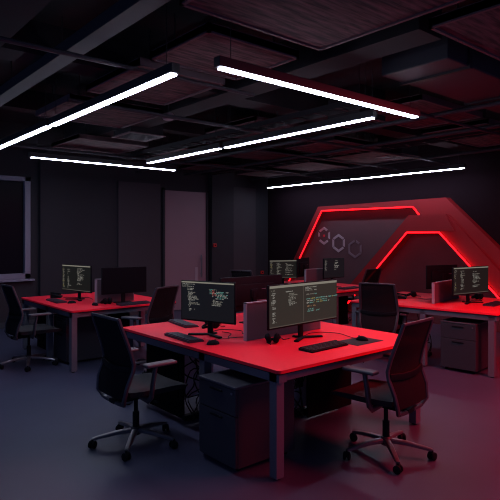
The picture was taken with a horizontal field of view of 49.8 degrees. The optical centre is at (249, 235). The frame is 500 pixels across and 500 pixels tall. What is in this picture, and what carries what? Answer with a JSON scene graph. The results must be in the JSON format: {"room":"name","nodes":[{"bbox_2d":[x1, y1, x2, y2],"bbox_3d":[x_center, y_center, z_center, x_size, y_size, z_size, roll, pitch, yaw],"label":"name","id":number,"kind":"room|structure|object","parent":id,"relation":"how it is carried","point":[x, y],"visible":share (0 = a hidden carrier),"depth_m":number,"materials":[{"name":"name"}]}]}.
{"room":"open-plan office","nodes":[
{"label":"open-plan office","id":0,"kind":"room"},
{"bbox_2d":[0,146,267,322],"bbox_3d":[-3.570,-0.055,10.216,10.770,3.350,0.200,0,0,-40],"label":"wall","id":1,"kind":"structure","parent":0,"point":[93,187],"depth_m":10.56,"materials":[{"name":"grey paint"}]},
{"bbox_2d":[0,175,34,282],"bbox_3d":[-4.652,-0.128,9.173,1.870,1.865,0.230,0,0,-40],"label":"window","id":2,"kind":"structure","parent":1,"relation":"in","point":[15,191],"depth_m":9.62,"materials":[{"name":"grey"}]},
{"bbox_2d":[0,320,34,328],"bbox_3d":[-5.136,1.570,8.746,6.480,0.100,0.015,0,0,-40],"label":"baseboard","id":3,"kind":"structure","parent":1,"relation":"attached to","point":[31,322],"depth_m":9.54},
{"bbox_2d":[39,152,70,323],"bbox_3d":[-3.614,-0.055,9.982,0.560,3.350,0.100,0,0,-40],"label":"wall panel","id":4,"kind":"object","parent":1,"relation":"attached to","point":[54,175],"depth_m":9.92,"materials":[{"name":"grey paint"}]},
{"bbox_2d":[117,181,160,315],"bbox_3d":[-2.284,0.260,11.142,0.970,2.720,0.050,0,0,-40],"label":"wall panel","id":5,"kind":"object","parent":1,"relation":"attached to","point":[138,204],"depth_m":11.11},
{"bbox_2d":[162,188,207,309],"bbox_3d":[-1.405,0.295,11.845,1.170,2.650,0.115,0,0,-40],"label":"door","id":6,"kind":"structure","parent":1,"relation":"in","point":[184,211],"depth_m":11.79,"materials":[{"name":"grey laminate"}]},
{"bbox_2d":[209,172,233,281],"bbox_3d":[-0.664,-0.055,12.457,0.620,3.350,0.140,0,0,-40],"label":"wall panel","id":7,"kind":"object","parent":1,"relation":"attached to","point":[221,186],"depth_m":12.37,"materials":[{"name":"grey paint"}]},
{"bbox_2d":[234,187,255,275],"bbox_3d":[-0.152,0.230,12.950,0.720,2.780,0.050,0,0,-40],"label":"wall panel","id":8,"kind":"object","parent":1,"relation":"attached to","point":[244,198],"depth_m":12.96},
{"bbox_2d":[0,310,499,499],"bbox_3d":[0.149,1.680,5.830,10.770,0.120,11.700,0,0,-40],"label":"floor","id":9,"kind":"structure","parent":0,"point":[50,414],"depth_m":4.07,"materials":[{"name":"concrete"}]},
{"bbox_2d":[0,284,61,371],"bbox_3d":[-2.777,1.105,6.734,0.695,1.029,0.686,0,0,-40],"label":"office chair","id":10,"kind":"object","parent":9,"relation":"on","point":[13,326],"visible":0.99,"depth_m":6.61,"materials":[{"name":"grey"}]},
{"bbox_2d":[53,314,107,363],"bbox_3d":[-2.229,1.323,7.091,0.572,0.595,0.436,0,0,-40],"label":"base cabinet","id":11,"kind":"object","parent":9,"relation":"on","point":[88,344],"visible":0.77,"depth_m":6.91,"materials":[{"name":"grey metal"}]},
{"bbox_2d":[21,292,175,372],"bbox_3d":[-2.137,1.250,7.491,1.450,0.740,1.850,0,0,-40],"label":"office desk","id":12,"kind":"object","parent":9,"relation":"on","point":[83,308],"visible":0.59,"depth_m":6.97,"materials":[{"name":"red laminate"}]},
{"bbox_2d":[50,292,62,297],"bbox_3d":[-2.771,0.836,7.720,0.144,0.089,0.160,0,0,-10],"label":"desk phone","id":13,"kind":"object","parent":12,"relation":"on","point":[53,294],"visible":0.98,"depth_m":7.65,"materials":[{"name":"black plastic"}]},
{"bbox_2d":[46,298,67,303],"bbox_3d":[-2.598,0.867,7.237,0.140,0.027,0.440,0,0,-38],"label":"keyboard","id":14,"kind":"object","parent":12,"relation":"on","point":[54,300],"visible":1,"depth_m":7.16,"materials":[{"name":"grey plastic"}]},
{"bbox_2d":[62,264,91,300],"bbox_3d":[-2.369,0.639,7.424,0.700,0.482,0.190,0,0,40],"label":"computer monitor","id":15,"kind":"object","parent":12,"relation":"on","point":[78,278],"visible":1,"depth_m":7.39,"materials":[{"name":"black plastic"}]},
{"bbox_2d":[100,297,111,303],"bbox_3d":[-1.849,0.838,6.970,0.228,0.085,0.130,0,0,40],"label":"headset","id":16,"kind":"object","parent":12,"relation":"on","point":[109,300],"visible":1,"depth_m":6.93,"materials":[{"name":"black plastic"}]},
{"bbox_2d":[95,279,133,303],"bbox_3d":[-1.806,0.720,7.201,0.540,0.320,0.060,0,0,-40],"label":"divider","id":17,"kind":"object","parent":12,"relation":"on","point":[128,296],"visible":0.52,"depth_m":7.09,"materials":[{"name":"grey fabric"}]},
{"bbox_2d":[101,266,145,303],"bbox_3d":[-1.658,0.644,7.090,0.620,0.472,0.180,0,0,-35],"label":"computer monitor","id":18,"kind":"object","parent":12,"relation":"on","point":[114,280],"visible":0.91,"depth_m":7.06,"materials":[{"name":"black plastic"}]},
{"bbox_2d":[116,300,149,305],"bbox_3d":[-1.493,0.867,6.955,0.440,0.027,0.140,0,0,-42],"label":"keyboard","id":19,"kind":"object","parent":12,"relation":"on","point":[145,301],"visible":1,"depth_m":6.92,"materials":[{"name":"grey plastic"}]},
{"bbox_2d":[88,312,187,461],"bbox_3d":[-0.895,1.105,4.228,0.685,1.029,0.692,0,0,-41],"label":"office chair","id":20,"kind":"object","parent":9,"relation":"on","point":[116,378],"visible":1,"depth_m":4.09,"materials":[{"name":"grey fabric"}]},
{"bbox_2d":[121,285,178,372],"bbox_3d":[-1.196,1.105,6.520,0.690,1.029,0.690,0,0,27],"label":"office chair","id":21,"kind":"object","parent":9,"relation":"on","point":[161,306],"visible":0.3,"depth_m":6.37,"materials":[{"name":"grey"}]},
{"bbox_2d":[230,270,252,276],"bbox_3d":[-0.006,1.105,9.637,0.686,1.029,0.663,0,0,32],"label":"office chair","id":22,"kind":"object","parent":9,"relation":"on","point":[233,273],"visible":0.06,"depth_m":9.39,"materials":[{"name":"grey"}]},
{"bbox_2d":[198,369,293,470],"bbox_3d":[-0.027,1.323,3.983,0.572,0.595,0.436,0,0,-40],"label":"base cabinet","id":23,"kind":"object","parent":9,"relation":"on","point":[234,406],"visible":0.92,"depth_m":3.79,"materials":[{"name":"charcoal painted steel"},{"name":"black plastic"}]},
{"bbox_2d":[123,313,419,479],"bbox_3d":[0.132,1.250,4.911,1.735,0.740,2.220,0,0,-40],"label":"office desk","id":24,"kind":"object","parent":9,"relation":"on","point":[282,361],"visible":0.62,"depth_m":4.50,"materials":[{"name":"red laminate"}]},
{"bbox_2d":[168,319,198,327],"bbox_3d":[-0.666,0.867,5.362,0.140,0.027,0.440,0,0,-30],"label":"keyboard","id":25,"kind":"object","parent":24,"relation":"on","point":[179,322],"visible":1,"depth_m":5.29,"materials":[{"name":"grey plastic"}]},
{"bbox_2d":[164,332,203,343],"bbox_3d":[-0.570,0.867,4.630,0.140,0.027,0.440,0,0,-36],"label":"keyboard","id":26,"kind":"object","parent":24,"relation":"on","point":[186,338],"visible":1,"depth_m":4.57,"materials":[{"name":"grey plastic"}]},
{"bbox_2d":[182,356,198,420],"bbox_3d":[-0.471,1.267,4.822,0.300,0.705,0.137,0,0,-40],"label":"cable tangle","id":27,"kind":"object","parent":24,"relation":"hanging from","point":[195,414],"visible":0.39,"depth_m":4.78,"materials":[{"name":"plastic"}]},
{"bbox_2d":[181,280,235,338],"bbox_3d":[-0.362,0.640,4.777,0.585,0.480,0.190,0,0,31],"label":"computer monitor","id":28,"kind":"object","parent":24,"relation":"on","point":[211,302],"visible":1,"depth_m":4.75,"materials":[{"name":"black plastic"}]},
{"bbox_2d":[206,340,218,344],"bbox_3d":[-0.300,0.860,4.374,0.112,0.040,0.063,0,0,-25],"label":"mouse","id":29,"kind":"object","parent":24,"relation":"on","point":[210,342],"visible":1,"depth_m":4.35,"materials":[{"name":"black plastic"}]},
{"bbox_2d":[202,322,224,328],"bbox_3d":[-0.353,0.838,5.161,0.228,0.085,0.130,0,0,-20],"label":"headset","id":30,"kind":"object","parent":24,"relation":"on","point":[216,325],"visible":0.5,"depth_m":5.12,"materials":[{"name":"black plastic"}]},
{"bbox_2d":[219,274,281,322],"bbox_3d":[0.031,0.644,5.468,0.820,0.472,0.180,0,0,-40],"label":"computer monitor","id":31,"kind":"object","parent":24,"relation":"on","point":[248,288],"visible":0.5,"depth_m":5.43,"materials":[{"name":"black plastic"}]},
{"bbox_2d":[265,333,280,344],"bbox_3d":[0.186,0.838,4.431,0.130,0.085,0.228,0,0,0],"label":"headset","id":32,"kind":"object","parent":24,"relation":"on","point":[277,337],"visible":1,"depth_m":4.39,"materials":[{"name":"black plastic"}]},
{"bbox_2d":[265,333,271,342],"bbox_3d":[0.150,0.839,4.419,0.056,0.083,0.079,0,0,0],"label":"ear cup","id":33,"kind":"object","parent":32,"relation":"on","point":[267,336],"depth_m":4.39,"materials":[{"name":"black plastic"}]},
{"bbox_2d":[273,333,279,342],"bbox_3d":[0.218,0.838,4.419,0.056,0.083,0.079,0,0,0],"label":"ear cup","id":34,"kind":"object","parent":32,"relation":"on","point":[276,338],"depth_m":4.39,"materials":[{"name":"black plastic"}]},
{"bbox_2d":[243,300,320,340],"bbox_3d":[0.307,0.720,4.817,0.920,0.320,0.036,0,0,-40],"label":"divider","id":35,"kind":"object","parent":24,"relation":"on","point":[254,313],"visible":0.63,"depth_m":4.61,"materials":[{"name":"grey fabric"}]},
{"bbox_2d":[294,376,305,416],"bbox_3d":[0.398,1.267,4.849,0.300,0.705,0.142,0,0,-40],"label":"cable tangle","id":36,"kind":"object","parent":24,"relation":"hanging from","point":[299,381],"visible":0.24,"depth_m":4.86,"materials":[{"name":"plastic"}]},
{"bbox_2d":[267,279,336,341],"bbox_3d":[0.451,0.637,4.638,0.911,0.485,0.190,0,0,-45],"label":"computer monitor","id":37,"kind":"object","parent":24,"relation":"on","point":[300,303],"visible":1,"depth_m":4.58,"materials":[{"name":"black plastic"}]},
{"bbox_2d":[298,340,347,352],"bbox_3d":[0.583,0.867,4.245,0.440,0.027,0.140,0,0,-42],"label":"keyboard","id":38,"kind":"object","parent":24,"relation":"on","point":[323,346],"visible":1,"depth_m":4.20,"materials":[{"name":"black plastic"}]},
{"bbox_2d":[340,337,382,345],"bbox_3d":[0.917,0.878,4.508,0.340,0.003,0.230,0,0,-40],"label":"mouse pad","id":39,"kind":"object","parent":24,"relation":"on","point":[352,341],"visible":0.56,"depth_m":4.48,"materials":[{"name":"fabric"}]},
{"bbox_2d":[284,280,358,324],"bbox_3d":[1.208,1.250,9.646,1.220,0.740,1.950,0,0,-40],"label":"office desk","id":40,"kind":"object","parent":9,"relation":"on","point":[342,295],"visible":0.2,"depth_m":9.63,"materials":[{"name":"red laminate"}]},
{"bbox_2d":[269,260,296,283],"bbox_3d":[0.602,0.659,9.817,0.540,0.442,0.180,0,0,-15],"label":"computer monitor","id":41,"kind":"object","parent":40,"relation":"on","point":[287,268],"visible":0.88,"depth_m":9.80,"materials":[{"name":"black plastic"}]},
{"bbox_2d":[296,257,308,276],"bbox_3d":[0.996,0.644,9.999,0.180,0.472,0.540,0,0,30],"label":"computer monitor","id":42,"kind":"object","parent":40,"relation":"on","point":[301,263],"visible":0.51,"depth_m":9.88,"materials":[{"name":"black plastic"}]},
{"bbox_2d":[304,268,329,281],"bbox_3d":[1.169,0.720,9.305,0.620,0.320,0.036,0,0,-40],"label":"divider","id":43,"kind":"object","parent":40,"relation":"on","point":[316,274],"visible":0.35,"depth_m":9.21,"materials":[{"name":"grey fabric"}]},
{"bbox_2d":[323,258,343,287],"bbox_3d":[1.428,0.629,9.262,0.540,0.502,0.180,0,0,-40],"label":"computer monitor","id":44,"kind":"object","parent":40,"relation":"on","point":[332,267],"visible":0.93,"depth_m":9.23,"materials":[{"name":"black plastic"}]},
{"bbox_2d":[338,286,358,289],"bbox_3d":[1.664,0.867,9.016,0.440,0.027,0.140,0,0,-43],"label":"keyboard","id":45,"kind":"object","parent":40,"relation":"on","point":[349,287],"visible":0.98,"depth_m":8.96,"materials":[{"name":"grey plastic"}]},
{"bbox_2d":[348,268,381,322],"bbox_3d":[2.091,1.105,10.097,0.685,1.029,0.663,0,0,-40],"label":"office chair","id":46,"kind":"object","parent":9,"relation":"on","point":[372,275],"visible":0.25,"depth_m":9.90,"materials":[{"name":"grey"}]},
{"bbox_2d":[355,282,408,362],"bbox_3d":[1.737,1.105,7.090,0.706,1.029,0.674,0,0,27],"label":"office chair","id":47,"kind":"object","parent":9,"relation":"on","point":[378,310],"visible":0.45,"depth_m":6.87,"materials":[{"name":"grey"}]},
{"bbox_2d":[331,317,436,474],"bbox_3d":[1.005,1.105,4.025,0.676,1.029,0.688,0,0,44],"label":"office chair","id":48,"kind":"object","parent":9,"relation":"on","point":[406,385],"visible":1,"depth_m":3.87,"materials":[{"name":"grey"}]},
{"bbox_2d":[350,292,499,377],"bbox_3d":[2.612,1.250,7.320,1.920,0.740,1.600,0,0,42],"label":"office desk","id":49,"kind":"object","parent":9,"relation":"on","point":[455,307],"visible":0.42,"depth_m":6.67,"materials":[{"name":"red laminate"}]},
{"bbox_2d":[417,313,431,356],"bbox_3d":[2.332,1.267,7.223,0.300,0.705,0.150,0,0,-40],"label":"cable tangle","id":50,"kind":"object","parent":49,"relation":"hanging from","point":[428,352],"visible":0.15,"depth_m":7.24,"materials":[{"name":"black rubber"}]},
{"bbox_2d":[426,264,456,288],"bbox_3d":[2.741,0.646,7.675,0.580,0.468,0.180,0,0,-25],"label":"computer monitor","id":51,"kind":"object","parent":49,"relation":"on","point":[434,273],"visible":0.48,"depth_m":7.62,"materials":[{"name":"black plastic"}]},
{"bbox_2d":[432,279,458,303],"bbox_3d":[2.660,0.743,7.317,0.037,0.275,0.850,0,0,42],"label":"divider","id":52,"kind":"object","parent":49,"relation":"on","point":[441,290],"visible":0.74,"depth_m":7.19,"materials":[{"name":"grey fabric"}]},
{"bbox_2d":[452,266,487,304],"bbox_3d":[2.880,0.640,7.077,0.740,0.480,0.190,0,0,-32],"label":"computer monitor","id":53,"kind":"object","parent":49,"relation":"on","point":[466,281],"visible":1,"depth_m":7.04,"materials":[{"name":"black plastic"}]},
{"bbox_2d":[471,293,483,298],"bbox_3d":[3.181,0.838,7.511,0.130,0.085,0.228,0,0,-20],"label":"headset","id":54,"kind":"object","parent":49,"relation":"on","point":[480,295],"visible":0.98,"depth_m":7.48,"materials":[{"name":"black plastic"}]},
{"bbox_2d":[483,301,499,306],"bbox_3d":[3.136,0.867,6.908,0.140,0.027,0.440,0,0,44],"label":"keyboard","id":55,"kind":"object","parent":49,"relation":"on","point":[494,303],"visible":1,"depth_m":6.82,"materials":[{"name":"grey plastic"}]},
{"bbox_2d":[440,317,487,373],"bbox_3d":[2.665,1.323,6.606,0.436,0.595,0.572,0,0,45],"label":"base cabinet","id":56,"kind":"object","parent":9,"relation":"on","point":[464,341],"visible":0.88,"depth_m":6.40,"materials":[{"name":"grey metal"}]},
{"bbox_2d":[0,0,499,153],"bbox_3d":[0.149,-1.805,5.830,10.770,0.150,11.700,0,0,-40],"label":"ceiling","id":57,"kind":"structure","parent":0,"point":[76,14],"depth_m":5.70,"materials":[{"name":"black concrete"}]},
{"bbox_2d":[0,0,51,46],"bbox_3d":[-1.948,-1.580,3.921,0.300,0.300,11.500,0,0,-40],"label":"trim","id":58,"kind":"structure","parent":57,"relation":"attached to","point":[14,14],"depth_m":3.46,"materials":[{"name":"metal"}]},
{"bbox_2d":[0,78,51,148],"bbox_3d":[-2.832,-1.428,6.462,0.068,0.604,2.360,0,0,-40],"label":"pendant lamp","id":59,"kind":"object","parent":57,"relation":"hanging from","point":[43,125],"visible":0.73,"depth_m":6.01,"materials":[{"name":"white"}]},
{"bbox_2d":[0,126,50,148],"bbox_3d":[-2.832,-1.132,6.462,0.058,0.012,2.296,0,0,-40],"label":"diffuser","id":60,"kind":"object","parent":59,"relation":"attached to","point":[38,129],"depth_m":6.11,"materials":[{"name":"white"}]},
{"bbox_2d":[0,0,169,106],"bbox_3d":[-2.742,-1.555,5.738,0.140,0.350,6.900,0,0,-40],"label":"cable tray","id":61,"kind":"object","parent":57,"relation":"hanging from","point":[122,14],"visible":0.83,"depth_m":3.86,"materials":[{"name":"grey"}]},
{"bbox_2d":[0,36,254,96],"bbox_3d":[-0.939,-1.302,4.160,2.550,0.033,0.033,0,0,-40],"label":"conduit pipe","id":62,"kind":"object","parent":61,"relation":"attached to","point":[2,39],"visible":1,"depth_m":4.03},
{"bbox_2d":[35,75,162,128],"bbox_3d":[-1.723,-1.549,6.144,1.080,0.362,1.000,0,0,-40],"label":"board","id":63,"kind":"object","parent":57,"relation":"attached to","point":[106,117],"visible":0.7,"depth_m":6.12,"materials":[{"name":"brown wood"}]},
{"bbox_2d":[52,123,148,153],"bbox_3d":[-2.273,-1.539,8.169,1.100,0.382,1.000,0,0,-40],"label":"board","id":64,"kind":"object","parent":57,"relation":"attached to","point":[83,142],"visible":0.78,"depth_m":8.02,"materials":[{"name":"brown wood"}]},
{"bbox_2d":[28,152,176,170],"bbox_3d":[-2.228,-1.428,8.535,2.478,0.604,0.068,0,0,-40],"label":"pendant lamp","id":65,"kind":"object","parent":57,"relation":"hanging from","point":[36,155],"visible":0.92,"depth_m":8.38,"materials":[{"name":"white"}]},
{"bbox_2d":[48,3,179,125],"bbox_3d":[-1.278,-1.428,4.646,0.068,0.604,2.360,0,0,-40],"label":"pendant lamp","id":66,"kind":"object","parent":57,"relation":"hanging from","point":[170,70],"visible":0.95,"depth_m":4.30,"materials":[{"name":"black"}]},
{"bbox_2d":[50,73,176,125],"bbox_3d":[-1.278,-1.132,4.646,0.058,0.012,2.296,0,0,-40],"label":"diffuser","id":67,"kind":"object","parent":66,"relation":"attached to","point":[158,78],"depth_m":4.41,"materials":[{"name":"white"}]},
{"bbox_2d":[111,124,165,141],"bbox_3d":[-1.523,-1.540,7.362,0.540,0.380,0.540,0,0,-40],"label":"ceiling vent","id":68,"kind":"object","parent":57,"relation":"in","point":[135,133],"visible":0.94,"depth_m":7.26,"materials":[{"name":"grey metal"}]},
{"bbox_2d":[0,120,304,174],"bbox_3d":[-2.740,-1.580,9.083,10.570,0.300,0.300,0,0,-40],"label":"trim","id":69,"kind":"structure","parent":57,"relation":"attached to","point":[45,138],"depth_m":8.52,"materials":[{"name":"black metal"}]},
{"bbox_2d":[86,29,224,105],"bbox_3d":[-0.888,-1.549,4.990,0.860,0.362,1.040,0,0,-40],"label":"board","id":70,"kind":"object","parent":57,"relation":"attached to","point":[169,91],"visible":0.72,"depth_m":4.91,"materials":[{"name":"brown wood"}]},
{"bbox_2d":[0,85,310,152],"bbox_3d":[-1.415,-1.615,7.520,10.570,0.230,0.200,0,0,-40],"label":"trim","id":71,"kind":"structure","parent":57,"relation":"attached to","point":[29,101],"depth_m":7.57,"materials":[{"name":"black metal"}]},
{"bbox_2d":[162,104,172,120],"bbox_3d":[-0.944,-1.535,6.215,0.140,0.390,0.140,0,0,-40],"label":"smoke detector","id":72,"kind":"object","parent":57,"relation":"attached to","point":[167,112],"visible":0.5,"depth_m":6.20,"materials":[{"name":"grey plastic"}]},
{"bbox_2d":[146,143,222,163],"bbox_3d":[-0.982,-1.428,7.682,0.068,0.604,1.888,0,0,-40],"label":"pendant lamp","id":73,"kind":"object","parent":57,"relation":"hanging from","point":[217,146],"visible":0.83,"depth_m":7.54,"materials":[{"name":"white"}]},
{"bbox_2d":[152,136,232,160],"bbox_3d":[-0.961,-1.539,9.019,1.000,0.382,1.000,0,0,-40],"label":"board","id":74,"kind":"object","parent":57,"relation":"attached to","point":[221,151],"visible":0.34,"depth_m":8.89,"materials":[{"name":"brown wood"}]},
{"bbox_2d":[135,100,499,172],"bbox_3d":[0.102,-1.320,8.151,0.053,0.056,7.500,0,0,-40],"label":"ceiling pipe","id":75,"kind":"object","parent":74,"relation":"hanging from","point":[494,103],"visible":1,"depth_m":6.69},
{"bbox_2d":[150,14,298,80],"bbox_3d":[-0.199,-1.549,4.178,0.860,0.362,0.770,0,0,-40],"label":"ceiling panel","id":76,"kind":"object","parent":57,"relation":"attached to","point":[196,49],"visible":0.73,"depth_m":4.05,"materials":[{"name":"brown wood"}]},
{"bbox_2d":[33,9,441,154],"bbox_3d":[-1.267,-1.585,6.859,0.300,0.290,7.900,0,0,-40],"label":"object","id":77,"kind":"structure","parent":57,"relation":"attached to","point":[311,63],"depth_m":4.61,"materials":[{"name":"black metal"}]},
{"bbox_2d":[94,64,380,165],"bbox_3d":[-0.801,-1.530,7.778,0.220,0.400,6.300,0,0,-40],"label":"cable tray","id":78,"kind":"object","parent":57,"relation":"hanging from","point":[334,108],"visible":0.65,"depth_m":6.66,"materials":[{"name":"black"}]},
{"bbox_2d":[0,20,486,150],"bbox_3d":[-0.069,-1.595,5.934,10.570,0.270,0.300,0,0,-40],"label":"ceiling panel","id":79,"kind":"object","parent":57,"relation":"attached to","point":[284,100],"depth_m":4.87,"materials":[{"name":"black painted metal"}]},
{"bbox_2d":[205,115,313,141],"bbox_3d":[0.132,-1.599,7.652,1.100,0.262,1.100,0,0,-40],"label":"board","id":80,"kind":"object","parent":57,"relation":"attached to","point":[252,119],"visible":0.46,"depth_m":7.35,"materials":[{"name":"brown wood"}]},
{"bbox_2d":[236,167,303,177],"bbox_3d":[0.436,-1.539,11.777,1.100,0.382,1.000,0,0,-40],"label":"board","id":81,"kind":"object","parent":57,"relation":"attached to","point":[248,173],"visible":0.56,"depth_m":11.62,"materials":[{"name":"brown wood"}]},
{"bbox_2d":[249,147,499,180],"bbox_3d":[3.043,-1.360,9.399,0.053,0.056,9.400,0,0,-40],"label":"ceiling pipe","id":82,"kind":"object","parent":81,"relation":"attached to","point":[495,148],"visible":0.76,"depth_m":9.67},
{"bbox_2d":[222,109,376,148],"bbox_3d":[0.433,-1.428,6.045,0.068,0.604,2.360,0,0,-40],"label":"pendant lamp","id":83,"kind":"object","parent":57,"relation":"hanging from","point":[370,114],"visible":0.94,"depth_m":5.81,"materials":[{"name":"white"}]},
{"bbox_2d":[266,176,349,187],"bbox_3d":[1.198,-1.428,11.775,0.068,0.604,2.431,0,0,-40],"label":"pendant lamp","id":84,"kind":"object","parent":57,"relation":"hanging from","point":[344,178],"visible":0.84,"depth_m":11.62,"materials":[{"name":"white"}]},
{"bbox_2d":[269,180,345,187],"bbox_3d":[1.198,-1.132,11.775,0.058,0.012,2.365,0,0,-40],"label":"diffuser","id":85,"kind":"object","parent":84,"relation":"attached to","point":[312,181],"depth_m":11.80,"materials":[{"name":"white"}]},
{"bbox_2d":[273,149,348,171],"bbox_3d":[1.189,-1.539,10.580,1.100,0.382,1.000,0,0,-40],"label":"board","id":86,"kind":"object","parent":57,"relation":"attached to","point":[316,165],"visible":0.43,"depth_m":10.53,"materials":[{"name":"brown wood"}]},
{"bbox_2d":[214,22,419,117],"bbox_3d":[0.689,-1.428,4.386,2.395,0.604,0.068,0,0,-40],"label":"pendant lamp","id":87,"kind":"object","parent":57,"relation":"hanging from","point":[223,63],"visible":0.91,"depth_m":4.14,"materials":[{"name":"white"}]},
{"bbox_2d":[218,67,417,117],"bbox_3d":[0.689,-1.132,4.386,2.330,0.012,0.058,0,0,-40],"label":"diffuser","id":88,"kind":"object","parent":87,"relation":"attached to","point":[241,71],"depth_m":4.20,"materials":[{"name":"white"}]},
{"bbox_2d":[180,0,465,50],"bbox_3d":[0.426,-1.549,3.154,1.230,0.362,1.160,0,0,-40],"label":"ceiling panel","id":89,"kind":"object","parent":57,"relation":"attached to","point":[319,25],"visible":1,"depth_m":3.36,"materials":[{"name":"brown wood"}]},
{"bbox_2d":[285,127,381,155],"bbox_3d":[1.286,-1.539,8.302,1.100,0.382,1.000,0,0,-40],"label":"board","id":90,"kind":"object","parent":57,"relation":"attached to","point":[307,146],"visible":0.52,"depth_m":8.15,"materials":[{"name":"brown wood"}]},
{"bbox_2d":[183,123,499,175],"bbox_3d":[1.609,-1.340,8.183,0.053,0.056,9.400,0,0,-40],"label":"ceiling pipe","id":91,"kind":"object","parent":90,"relation":"attached to","point":[497,125],"visible":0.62,"depth_m":7.93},
{"bbox_2d":[9,144,321,177],"bbox_3d":[-0.949,-1.302,9.816,6.650,0.037,0.037,0,0,-40],"label":"conduit pipe","id":92,"kind":"object","parent":91,"relation":"attached to","point":[11,145],"visible":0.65,"depth_m":9.04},
{"bbox_2d":[67,97,449,163],"bbox_3d":[0.909,-1.302,7.393,6.950,0.041,0.041,0,0,-40],"label":"conduit pipe","id":93,"kind":"object","parent":91,"relation":"attached to","point":[72,100],"visible":0.96,"depth_m":6.41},
{"bbox_2d":[205,142,396,169],"bbox_3d":[1.113,-1.302,9.008,4.550,0.030,0.030,0,0,-40],"label":"conduit pipe","id":94,"kind":"object","parent":91,"relation":"attached to","point":[209,143],"visible":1,"depth_m":8.85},
{"bbox_2d":[420,112,499,135],"bbox_3d":[2.773,-1.302,6.548,5.200,0.033,0.033,0,0,-40],"label":"conduit pipe","id":95,"kind":"object","parent":91,"relation":"attached to","point":[421,113],"visible":0.47,"depth_m":6.23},
{"bbox_2d":[201,127,499,175],"bbox_3d":[1.975,-1.540,8.493,0.220,0.380,9.200,0,0,-40],"label":"cable tray","id":96,"kind":"object","parent":57,"relation":"hanging from","point":[463,136],"visible":0.55,"depth_m":8.31,"materials":[{"name":"black"}]},
{"bbox_2d":[328,84,387,128],"bbox_3d":[1.276,-1.540,6.458,0.540,0.380,0.540,0,0,-40],"label":"ceiling vent","id":97,"kind":"object","parent":57,"relation":"in","point":[367,90],"visible":0.42,"depth_m":6.34,"materials":[{"name":"metal"}]},
{"bbox_2d":[327,134,410,163],"bbox_3d":[2.083,-1.539,9.371,1.100,0.382,1.000,0,0,-40],"label":"board","id":98,"kind":"object","parent":57,"relation":"attached to","point":[370,157],"visible":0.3,"depth_m":9.46,"materials":[{"name":"brown wood"}]},
{"bbox_2d":[376,135,420,159],"bbox_3d":[2.532,-1.540,9.228,0.540,0.380,0.540,0,0,-40],"label":"ceiling vent","id":99,"kind":"object","parent":57,"relation":"in","point":[413,150],"visible":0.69,"depth_m":9.11,"materials":[{"name":"black metal"}]},
{"bbox_2d":[349,149,465,179],"bbox_3d":[2.796,-1.428,9.891,0.068,0.604,2.431,0,0,-40],"label":"pendant lamp","id":100,"kind":"object","parent":57,"relation":"hanging from","point":[455,166],"visible":0.91,"depth_m":9.71,"materials":[{"name":"white"}]},
{"bbox_2d":[351,168,463,179],"bbox_3d":[2.796,-1.132,9.891,0.058,0.012,2.365,0,0,-40],"label":"diffuser","id":101,"kind":"object","parent":100,"relation":"attached to","point":[429,169],"depth_m":9.87,"materials":[{"name":"white"}]},
{"bbox_2d":[365,88,482,128],"bbox_3d":[1.990,-1.574,6.388,1.300,0.312,0.930,0,0,-40],"label":"board","id":102,"kind":"object","parent":57,"relation":"attached to","point":[427,104],"visible":0.52,"depth_m":6.19,"materials":[{"name":"brown wood"}]},
{"bbox_2d":[382,35,499,112],"bbox_3d":[2.451,-1.535,5.343,2.950,0.370,0.660,0,0,-40],"label":"air duct","id":103,"kind":"object","parent":57,"relation":"attached to","point":[447,67],"visible":0.61,"depth_m":4.55,"materials":[{"name":"black"}]},
{"bbox_2d":[421,109,499,146],"bbox_3d":[3.230,-1.549,7.440,1.650,0.362,0.930,0,0,-40],"label":"board","id":104,"kind":"object","parent":57,"relation":"attached to","point":[489,140],"visible":0.71,"depth_m":7.24,"materials":[{"name":"brown wood"}]},
{"bbox_2d":[429,0,499,60],"bbox_3d":[2.279,-1.549,3.342,1.400,0.362,1.750,0,0,-40],"label":"board","id":105,"kind":"object","parent":57,"relation":"attached to","point":[476,26],"visible":1,"depth_m":3.55,"materials":[{"name":"brown wood"}]},
{"bbox_2d":[268,144,499,278],"bbox_3d":[4.245,-0.055,9.172,0.200,3.350,11.500,0,0,-40],"label":"wall","id":106,"kind":"structure","parent":0,"point":[475,188],"depth_m":10.76,"materials":[{"name":"paint"}]},
{"bbox_2d":[318,227,329,243],"bbox_3d":[1.652,-0.005,12.035,0.012,0.400,0.346,0,0,-40],"label":"hexagon emblem","id":107,"kind":"object","parent":106,"relation":"attached to","point":[323,228],"visible":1,"depth_m":12.04,"materials":[{"name":"grey plastic"}]},
{"bbox_2d":[332,234,344,251],"bbox_3d":[1.924,0.155,11.714,0.012,0.400,0.346,0,0,-40],"label":"hexagon emblem","id":108,"kind":"object","parent":106,"relation":"attached to","point":[338,235],"visible":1,"depth_m":11.71,"materials":[{"name":"grey plastic"}]},
{"bbox_2d":[348,240,361,257],"bbox_3d":[2.215,0.275,11.371,0.012,0.390,0.346,0,0,-40],"label":"hexagon emblem","id":109,"kind":"object","parent":106,"relation":"attached to","point":[353,241],"visible":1,"depth_m":11.38,"materials":[{"name":"grey"}]},
{"bbox_2d":[284,197,499,280],"bbox_3d":[2.885,0.465,10.497,0.161,2.310,6.960,0,0,-40],"label":"arch","id":110,"kind":"object","parent":106,"relation":"attached to","point":[445,205],"visible":0.7,"depth_m":9.88,"materials":[{"name":"red paint"}]},
{"bbox_2d":[293,208,499,331],"bbox_3d":[2.693,0.530,10.832,0.020,2.180,5.840,0,0,-40],"label":"wall panel","id":111,"kind":"object","parent":106,"relation":"attached to","point":[372,228],"depth_m":10.83,"materials":[{"name":"paint"}]},
{"bbox_2d":[348,214,499,309],"bbox_3d":[3.294,0.615,9.906,0.301,2.010,4.690,0,0,-40],"label":"arch","id":112,"kind":"object","parent":106,"relation":"attached to","point":[456,235],"visible":0.66,"depth_m":9.59,"materials":[{"name":"red paint"}]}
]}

